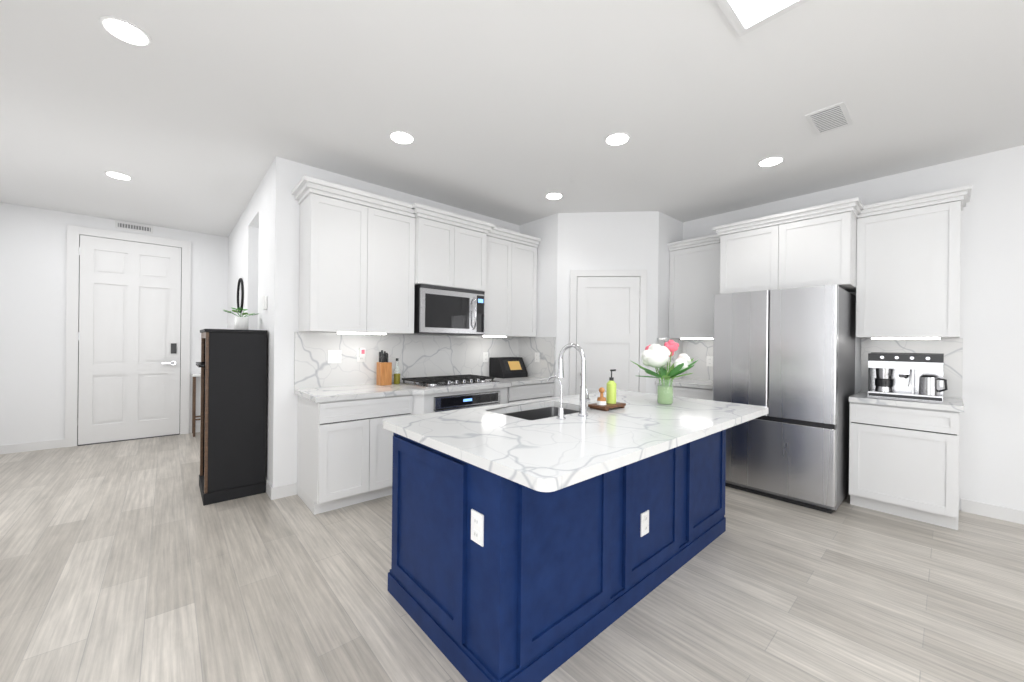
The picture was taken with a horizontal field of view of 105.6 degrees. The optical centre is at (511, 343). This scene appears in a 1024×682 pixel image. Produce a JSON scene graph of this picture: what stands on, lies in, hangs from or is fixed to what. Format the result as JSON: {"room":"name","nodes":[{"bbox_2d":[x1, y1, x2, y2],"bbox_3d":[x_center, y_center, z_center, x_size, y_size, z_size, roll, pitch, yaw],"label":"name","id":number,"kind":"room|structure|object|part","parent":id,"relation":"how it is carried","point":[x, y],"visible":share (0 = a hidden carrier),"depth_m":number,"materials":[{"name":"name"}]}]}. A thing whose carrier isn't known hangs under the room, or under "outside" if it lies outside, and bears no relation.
{"room":"kitchen","nodes":[
{"label":"kitchen","id":0,"kind":"room"},
{"bbox_2d":[0,202,227,444],"bbox_3d":[-4.616,-0.156,5.521,3.870,2.855,0.132,1,0,-42],"label":"wall","id":1,"kind":"structure","parent":0,"point":[33,256],"depth_m":4.61,"materials":[{"name":"white paint"}]},
{"bbox_2d":[0,439,64,453],"bbox_3d":[-5.690,1.210,4.500,0.690,0.100,0.012,1,0,-42],"label":"baseboard","id":2,"kind":"structure","parent":1,"relation":"attached to","point":[51,444],"depth_m":4.55,"materials":[{"name":"white"}]},
{"bbox_2d":[65,224,190,446],"bbox_3d":[-4.968,-0.085,5.088,1.162,2.706,0.070,1,0,-42],"label":"entry door","id":3,"kind":"structure","parent":1,"relation":"in","point":[128,319],"depth_m":5.06,"materials":[{"name":"white wood"}]},
{"bbox_2d":[190,425,199,432],"bbox_3d":[-4.415,1.224,5.632,0.400,0.100,0.012,1,0,-42],"label":"baseboard","id":4,"kind":"structure","parent":1,"relation":"attached to","point":[197,427],"depth_m":5.54,"materials":[{"name":"white"}]},
{"bbox_2d":[227,162,272,482],"bbox_3d":[-3.103,-0.141,4.592,0.120,2.855,3.290,1,0,-42],"label":"wall","id":5,"kind":"structure","parent":0,"point":[250,250],"depth_m":4.17,"materials":[{"name":"white paint"}]},
{"bbox_2d":[237,278,243,312],"bbox_3d":[-3.278,-0.575,4.680,0.022,0.422,0.422,1,0,-42],"label":"round wall mirror","id":6,"kind":"object","parent":5,"relation":"attached to","point":[240,292],"visible":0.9,"depth_m":4.67,"materials":[{"name":"black mirror"}]},
{"bbox_2d":[263,296,266,309],"bbox_3d":[-2.219,-0.364,3.489,0.022,0.120,0.090,1,0,-42],"label":"thermostat","id":7,"kind":"object","parent":5,"relation":"attached to","point":[264,302],"visible":1,"depth_m":3.46,"materials":[{"name":"white plastic"}]},
{"bbox_2d":[266,479,274,499],"bbox_3d":[-2.257,1.246,3.522,0.012,0.100,0.812,1,0,-42],"label":"baseboard","id":8,"kind":"structure","parent":5,"relation":"attached to","point":[270,490],"depth_m":3.24,"materials":[{"name":"white"}]},
{"bbox_2d":[270,156,519,486],"bbox_3d":[-0.417,-0.113,4.695,4.276,2.855,0.120,1,0,-42],"label":"wall","id":9,"kind":"structure","parent":0,"point":[288,175],"depth_m":3.30,"materials":[{"name":"white paint"}]},
{"bbox_2d":[327,350,340,362],"bbox_3d":[-1.609,0.122,3.522,0.118,0.118,0.010,1,0,-42],"label":"outlet","id":10,"kind":"object","parent":9,"relation":"attached to","point":[334,356],"visible":1,"depth_m":3.52,"materials":[{"name":"white plastic"}]},
{"bbox_2d":[299,188,414,334],"bbox_3d":[-1.379,-0.660,3.521,0.910,1.130,0.349,1,0,-42],"label":"upper cabinet","id":11,"kind":"object","parent":9,"relation":"attached to","point":[368,262],"depth_m":3.33,"materials":[{"name":"white wood"}]},
{"bbox_2d":[357,348,365,361],"bbox_3d":[-1.416,0.112,3.666,0.075,0.134,0.052,1,0,-42],"label":"outlet","id":12,"kind":"object","parent":9,"relation":"attached to","point":[362,352],"depth_m":3.66,"materials":[{"name":"white plastic"}]},
{"bbox_3d":[-1.430,0.119,3.682,0.075,0.118,0.010,1,0,-42],"label":"electrical outlet","id":13,"kind":"part","parent":12,"relation":"part of","materials":[{"name":"white plastic"}]},
{"bbox_2d":[294,332,517,387],"bbox_3d":[-0.886,0.156,4.186,2.603,0.488,0.021,1,0,-42],"label":"backsplash","id":14,"kind":"structure","parent":9,"relation":"attached to","point":[419,356],"depth_m":3.89,"materials":[{"name":"white stone"}]},
{"bbox_2d":[415,212,486,291],"bbox_3d":[-0.715,-0.891,4.071,0.810,0.655,0.404,1,0,-42],"label":"upper cabinet","id":15,"kind":"object","parent":9,"relation":"attached to","point":[448,253],"depth_m":3.88,"materials":[{"name":"white wood"}]},
{"bbox_2d":[413,284,484,334],"bbox_3d":[-0.696,-0.325,4.043,0.756,0.467,0.475,1,0,-42],"label":"over-the-range microwave","id":16,"kind":"object","parent":15,"relation":"attached to","point":[440,310],"visible":0.98,"depth_m":3.85,"materials":[{"name":"silver metal"}]},
{"bbox_2d":[483,352,487,361],"bbox_3d":[-0.316,0.166,4.671,0.075,0.118,0.010,1,0,-42],"label":"electrical outlet","id":17,"kind":"object","parent":9,"relation":"attached to","point":[485,356],"visible":1,"depth_m":4.67,"materials":[{"name":"white plastic"}]},
{"bbox_2d":[464,232,538,337],"bbox_3d":[-0.114,-0.647,4.643,0.853,1.130,0.349,1,0,-42],"label":"upper cabinet","id":18,"kind":"object","parent":9,"relation":"attached to","point":[511,294],"depth_m":4.50,"materials":[{"name":"white wood"}]},
{"bbox_2d":[434,391,499,411],"bbox_3d":[-0.578,0.841,3.896,0.756,0.711,0.636,1,0,-42],"label":"built-in oven","id":19,"kind":"object","parent":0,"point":[452,402],"visible":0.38,"depth_m":3.67,"materials":[{"name":"silver metal"}]},
{"bbox_2d":[0,432,1023,681],"bbox_3d":[0.568,1.375,1.767,6.666,0.100,12.650,1,0,-42],"label":"floor","id":20,"kind":"structure","parent":0,"point":[132,560],"depth_m":2.04,"materials":[{"name":"grey wood"}]},
{"bbox_2d":[192,373,200,436],"bbox_3d":[-4.298,0.850,5.505,0.370,0.850,0.310,1,0,-42],"label":"console table","id":21,"kind":"object","parent":20,"relation":"on","point":[194,416],"visible":0.48,"depth_m":5.29,"materials":[{"name":"brown wood"}]},
{"bbox_2d":[196,329,267,505],"bbox_3d":[-2.504,0.588,3.449,0.460,1.410,0.609,1,0,-42],"label":"bar cabinet","id":22,"kind":"object","parent":20,"relation":"on","point":[232,364],"visible":1,"depth_m":3.24,"materials":[{"name":"black wood"}]},
{"bbox_2d":[225,307,256,329],"bbox_3d":[-2.526,-0.228,3.620,0.278,0.219,0.287,1,0,-42],"label":"plant pot","id":23,"kind":"object","parent":22,"relation":"on","point":[240,323],"visible":0.94,"depth_m":3.58,"materials":[{"name":"white ceramic"}]},
{"bbox_2d":[297,396,413,514],"bbox_3d":[-1.359,0.870,3.366,0.760,0.870,0.630,1,0,-42],"label":"base cabinet","id":24,"kind":"object","parent":20,"relation":"on","point":[347,405],"depth_m":3.08,"materials":[{"name":"white wood"}]},
{"bbox_2d":[294,376,554,403],"bbox_3d":[-0.656,0.422,3.923,2.603,0.040,0.724,1,0,-42],"label":"countertop","id":25,"kind":"structure","parent":24,"relation":"on","point":[344,392],"depth_m":3.36,"materials":[{"name":"white stone"}]},
{"bbox_2d":[376,350,391,385],"bbox_3d":[-1.216,0.231,3.696,0.110,0.330,0.100,1,0,-42],"label":"knife block","id":26,"kind":"object","parent":25,"relation":"on","point":[384,372],"visible":1,"depth_m":3.66,"materials":[{"name":"brown wood"}]},
{"bbox_2d":[394,358,399,383],"bbox_3d":[-1.122,0.272,3.793,0.062,0.250,0.061,1,0,-42],"label":"oil bottle","id":27,"kind":"object","parent":25,"relation":"on","point":[396,378],"visible":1,"depth_m":3.77,"materials":[{"name":"yellow"}]},
{"bbox_2d":[400,374,499,387],"bbox_3d":[-0.618,0.377,3.947,0.860,0.050,0.540,1,0,-42],"label":"gas cooktop","id":28,"kind":"object","parent":25,"relation":"in","point":[443,381],"visible":1,"depth_m":3.83,"materials":[{"name":"silver metal"}]},
{"bbox_2d":[489,357,527,378],"bbox_3d":[-0.040,0.290,4.713,0.390,0.235,0.260,1,0,-42],"label":"bread box","id":29,"kind":"object","parent":25,"relation":"on","point":[507,367],"visible":0.89,"depth_m":4.62,"materials":[{"name":"black"}]},
{"bbox_2d":[474,384,553,403],"bbox_3d":[0.019,0.884,4.588,0.703,0.870,0.630,1,0,-42],"label":"base cabinet","id":30,"kind":"object","parent":20,"relation":"on","point":[528,392],"depth_m":4.27,"materials":[{"name":"white wood"}]},
{"bbox_2d":[388,430,725,681],"bbox_3d":[0.435,0.890,2.412,2.103,0.866,0.928,1,0,-42],"label":"kitchen island","id":31,"kind":"object","parent":20,"relation":"on","point":[563,564],"depth_m":1.69,"materials":[{"name":"blue paint"}]},
{"bbox_2d":[471,509,483,546],"bbox_3d":[-0.135,0.708,1.491,0.010,0.118,0.075,1,0,-42],"label":"outlet","id":32,"kind":"object","parent":31,"relation":"attached to","point":[477,527],"visible":1,"depth_m":1.48,"materials":[{"name":"white plastic"}]},
{"bbox_2d":[383,390,768,493],"bbox_3d":[0.515,0.434,2.330,2.180,0.040,1.204,1,0,-42],"label":"island countertop","id":33,"kind":"structure","parent":31,"relation":"on","point":[547,455],"depth_m":1.79,"materials":[{"name":"white stone"}]},
{"bbox_2d":[503,406,570,417],"bbox_3d":[0.196,0.552,2.417,0.632,0.227,0.422,1,0,-42],"label":"sink","id":34,"kind":"object","parent":33,"relation":"in","point":[536,411],"depth_m":2.67,"materials":[{"name":"grey metal"}]},
{"bbox_2d":[547,376,565,418],"bbox_3d":[0.242,0.296,2.150,0.052,0.230,0.132,1,0,-42],"label":"filter faucet","id":35,"kind":"object","parent":33,"relation":"on","point":[560,412],"visible":0.98,"depth_m":2.12,"materials":[{"name":"silver metal"}]},
{"bbox_2d":[557,343,589,416],"bbox_3d":[0.372,0.206,2.291,0.111,0.412,0.221,1,0,-42],"label":"pull-down faucet","id":36,"kind":"object","parent":33,"relation":"on","point":[584,400],"visible":1,"depth_m":2.21,"materials":[{"name":"silver metal"}]},
{"bbox_2d":[588,402,625,410],"bbox_3d":[0.608,0.400,2.482,0.230,0.028,0.130,1,0,-42],"label":"soap tray","id":37,"kind":"object","parent":33,"relation":"on","point":[607,406],"visible":0.9,"depth_m":2.43,"materials":[{"name":"brown wood"}]},
{"bbox_2d":[597,387,605,404],"bbox_3d":[0.564,0.330,2.442,0.059,0.109,0.060,1,0,-42],"label":"dish brush","id":38,"kind":"object","parent":37,"relation":"on","point":[601,399],"visible":1,"depth_m":2.43,"materials":[{"name":"brown wood"}]},
{"bbox_2d":[606,369,615,403],"bbox_3d":[0.646,0.278,2.514,0.071,0.216,0.062,1,0,-42],"label":"soap bottle","id":39,"kind":"object","parent":37,"relation":"on","point":[611,392],"visible":1,"depth_m":2.49,"materials":[{"name":"green"}]},
{"bbox_2d":[631,340,697,404],"bbox_3d":[1.051,0.196,2.683,0.451,0.446,0.466,1,0,-42],"label":"flower vase","id":40,"kind":"object","parent":33,"relation":"on","point":[655,356],"visible":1,"depth_m":2.63,"materials":[{"name":"green glass"}]},
{"bbox_2d":[640,510,648,536],"bbox_3d":[0.696,0.941,2.030,0.075,0.118,0.010,1,0,-42],"label":"outlet","id":41,"kind":"object","parent":31,"relation":"attached to","point":[644,529],"visible":1,"depth_m":2.02,"materials":[{"name":"white plastic"}]},
{"bbox_2d":[656,386,712,400],"bbox_3d":[2.105,0.906,4.404,0.629,0.870,0.673,1,0,-42],"label":"base cabinet","id":42,"kind":"object","parent":20,"relation":"on","point":[679,391],"depth_m":4.15,"materials":[{"name":"white wood"}]},
{"bbox_2d":[655,378,712,389],"bbox_3d":[2.103,0.451,4.398,0.648,0.040,0.673,1,0,-42],"label":"countertop","id":43,"kind":"structure","parent":42,"relation":"on","point":[699,383],"depth_m":4.26,"materials":[{"name":"white stone"}]},
{"bbox_2d":[713,284,855,513],"bbox_3d":[2.545,0.445,3.646,0.924,1.800,0.910,1,0,-42],"label":"refrigerator","id":44,"kind":"object","parent":20,"relation":"on","point":[786,356],"visible":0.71,"depth_m":3.26,"materials":[{"name":"silver metal"}]},
{"bbox_2d":[849,402,959,529],"bbox_3d":[3.196,0.917,3.175,0.629,0.870,0.595,1,0,-42],"label":"base cabinet","id":45,"kind":"object","parent":20,"relation":"on","point":[903,457],"depth_m":2.95,"materials":[{"name":"white wood"}]},
{"bbox_2d":[849,390,962,413],"bbox_3d":[3.200,0.462,3.161,0.648,0.040,0.615,1,0,-42],"label":"countertop","id":46,"kind":"structure","parent":45,"relation":"on","point":[948,403],"depth_m":2.96,"materials":[{"name":"white stone"}]},
{"bbox_2d":[868,352,943,401],"bbox_3d":[3.193,0.260,3.156,0.312,0.362,0.420,1,0,-42],"label":"espresso machine","id":47,"kind":"object","parent":46,"relation":"on","point":[894,375],"visible":1,"depth_m":3.13,"materials":[{"name":"silver metal"}]},
{"bbox_2d":[919,375,947,394],"bbox_3d":[3.267,0.323,3.014,0.111,0.150,0.153,1,0,-42],"label":"metal pitcher","id":48,"kind":"object","parent":47,"relation":"on","point":[928,384],"visible":1,"depth_m":2.99,"materials":[{"name":"grey metal"}]},
{"bbox_2d":[0,0,1023,236],"bbox_3d":[0.599,-1.580,1.767,6.666,0.100,12.650,1,0,-42],"label":"ceiling","id":49,"kind":"structure","parent":0,"point":[198,116],"depth_m":2.45,"materials":[{"name":"white paint"}]},
{"bbox_2d":[104,171,132,179],"bbox_3d":[-3.694,-1.571,3.647,0.190,0.006,0.190,1,0,-42],"label":"recessed light","id":50,"kind":"object","parent":49,"relation":"in","point":[117,175],"visible":1,"depth_m":3.63,"materials":[{"name":"white plastic"}]},
{"bbox_2d":[99,16,151,46],"bbox_3d":[-1.926,-1.553,1.940,0.190,0.006,0.190,1,0,-42],"label":"recessed light","id":51,"kind":"object","parent":49,"relation":"in","point":[125,31],"visible":1,"depth_m":1.93,"materials":[{"name":"white plastic"}]},
{"bbox_2d":[389,131,414,144],"bbox_3d":[-0.826,-1.541,2.916,0.190,0.006,0.190,1,0,-42],"label":"recessed light","id":52,"kind":"object","parent":49,"relation":"in","point":[402,137],"visible":1,"depth_m":2.90,"materials":[{"name":"white plastic"}]},
{"bbox_2d":[545,192,562,199],"bbox_3d":[0.438,-1.528,4.037,0.190,0.006,0.190,1,0,-42],"label":"recessed light","id":53,"kind":"object","parent":49,"relation":"in","point":[553,196],"visible":1,"depth_m":4.04,"materials":[{"name":"white plastic"}]},
{"bbox_2d":[604,132,630,145],"bbox_3d":[0.788,-1.525,2.904,0.190,0.006,0.190,1,0,-42],"label":"recessed light","id":54,"kind":"object","parent":49,"relation":"in","point":[617,139],"visible":1,"depth_m":2.90,"materials":[{"name":"white plastic"}]},
{"bbox_2d":[715,0,809,36],"bbox_3d":[1.293,-1.516,1.220,0.680,0.014,1.270,1,0,-42],"label":"skylight","id":55,"kind":"object","parent":49,"relation":"attached to","point":[743,17],"visible":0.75,"depth_m":1.77,"materials":[{"name":"white"}]},
{"bbox_2d":[757,156,784,166],"bbox_3d":[2.153,-1.511,3.233,0.190,0.006,0.190,1,0,-42],"label":"recessed light","id":56,"kind":"object","parent":49,"relation":"in","point":[770,161],"visible":1,"depth_m":3.22,"materials":[{"name":"white plastic"}]},
{"bbox_2d":[805,101,852,135],"bbox_3d":[2.145,-1.508,2.625,0.360,0.011,0.200,1,0,-42],"label":"ceiling vent","id":57,"kind":"object","parent":49,"relation":"in","point":[830,118],"visible":1,"depth_m":2.61,"materials":[{"name":"white metal"}]},
{"bbox_2d":[519,213,557,396],"bbox_3d":[0.342,-0.105,4.844,0.100,2.855,0.665,1,0,-42],"label":"wall","id":58,"kind":"structure","parent":0,"point":[545,230],"depth_m":4.69,"materials":[{"name":"white paint"}]},
{"bbox_2d":[518,337,553,379],"bbox_3d":[0.295,0.168,4.800,0.020,0.488,0.628,1,0,-42],"label":"backsplash","id":59,"kind":"structure","parent":58,"relation":"attached to","point":[527,346],"depth_m":4.75,"materials":[{"name":"white stone"}]},
{"bbox_2d":[535,352,538,361],"bbox_3d":[0.306,0.172,4.765,0.010,0.118,0.075,1,0,-42],"label":"outlet","id":60,"kind":"object","parent":58,"relation":"attached to","point":[536,357],"visible":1,"depth_m":4.76,"materials":[{"name":"white plastic"}]},
{"bbox_2d":[556,211,658,396],"bbox_3d":[1.104,-0.097,4.564,1.153,2.855,0.100,1,0,5],"label":"wall","id":61,"kind":"structure","parent":0,"point":[608,241],"depth_m":4.52,"materials":[{"name":"white paint"}]},
{"bbox_2d":[569,269,646,394],"bbox_3d":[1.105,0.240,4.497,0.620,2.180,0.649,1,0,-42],"label":"pantry door","id":62,"kind":"structure","parent":61,"relation":"in","point":[608,320],"depth_m":4.50,"materials":[{"name":"white wood"}]},
{"bbox_2d":[658,212,682,338],"bbox_3d":[1.867,-0.089,4.704,0.606,2.855,0.100,1,0,-42],"label":"wall","id":63,"kind":"structure","parent":0,"point":[670,229],"depth_m":4.57,"materials":[{"name":"white paint"}]},
{"bbox_2d":[655,338,682,381],"bbox_3d":[1.889,0.184,4.642,0.608,0.488,0.020,1,0,-42],"label":"backsplash","id":64,"kind":"structure","parent":63,"relation":"attached to","point":[661,341],"depth_m":4.70,"materials":[{"name":"white stone"}]},
{"bbox_2d":[683,145,1023,510],"bbox_3d":[4.163,-0.066,2.663,0.120,2.855,9.000,1,0,-42],"label":"wall","id":65,"kind":"structure","parent":0,"point":[991,450],"depth_m":3.06,"materials":[{"name":"white paint"}]},
{"bbox_2d":[669,237,718,338],"bbox_3d":[2.225,-0.590,4.498,0.348,1.063,0.673,1,0,-42],"label":"upper cabinet","id":66,"kind":"object","parent":65,"relation":"attached to","point":[693,269],"depth_m":4.42,"materials":[{"name":"white wood"}]},
{"bbox_2d":[706,356,712,365],"bbox_3d":[2.336,0.213,4.587,0.010,0.118,0.075,1,0,-42],"label":"electrical outlet","id":67,"kind":"object","parent":65,"relation":"attached to","point":[709,360],"visible":0.94,"depth_m":4.59,"materials":[{"name":"white plastic"}]},
{"bbox_2d":[719,205,858,293],"bbox_3d":[2.681,-0.802,3.775,0.629,0.628,1.010,1,0,-42],"label":"upper cabinet","id":68,"kind":"object","parent":65,"relation":"attached to","point":[808,249],"depth_m":3.49,"materials":[{"name":"white wood"}]},
{"bbox_2d":[683,338,962,397],"bbox_3d":[2.879,0.195,3.999,0.020,0.488,2.298,1,0,-42],"label":"backsplash","id":69,"kind":"structure","parent":65,"relation":"attached to","point":[952,348],"depth_m":3.41,"materials":[{"name":"white stone"}]},
{"bbox_2d":[855,193,962,338],"bbox_3d":[3.316,-0.578,3.268,0.348,1.063,0.595,1,0,-42],"label":"upper cabinet","id":70,"kind":"object","parent":65,"relation":"attached to","point":[894,265],"depth_m":3.13,"materials":[{"name":"white wood"}]},
{"bbox_2d":[961,498,1023,524],"bbox_3d":[5.360,1.324,1.198,0.012,0.100,5.200,1,0,-42],"label":"baseboard","id":71,"kind":"structure","parent":65,"relation":"attached to","point":[967,506],"depth_m":3.02,"materials":[{"name":"white"}]}
]}

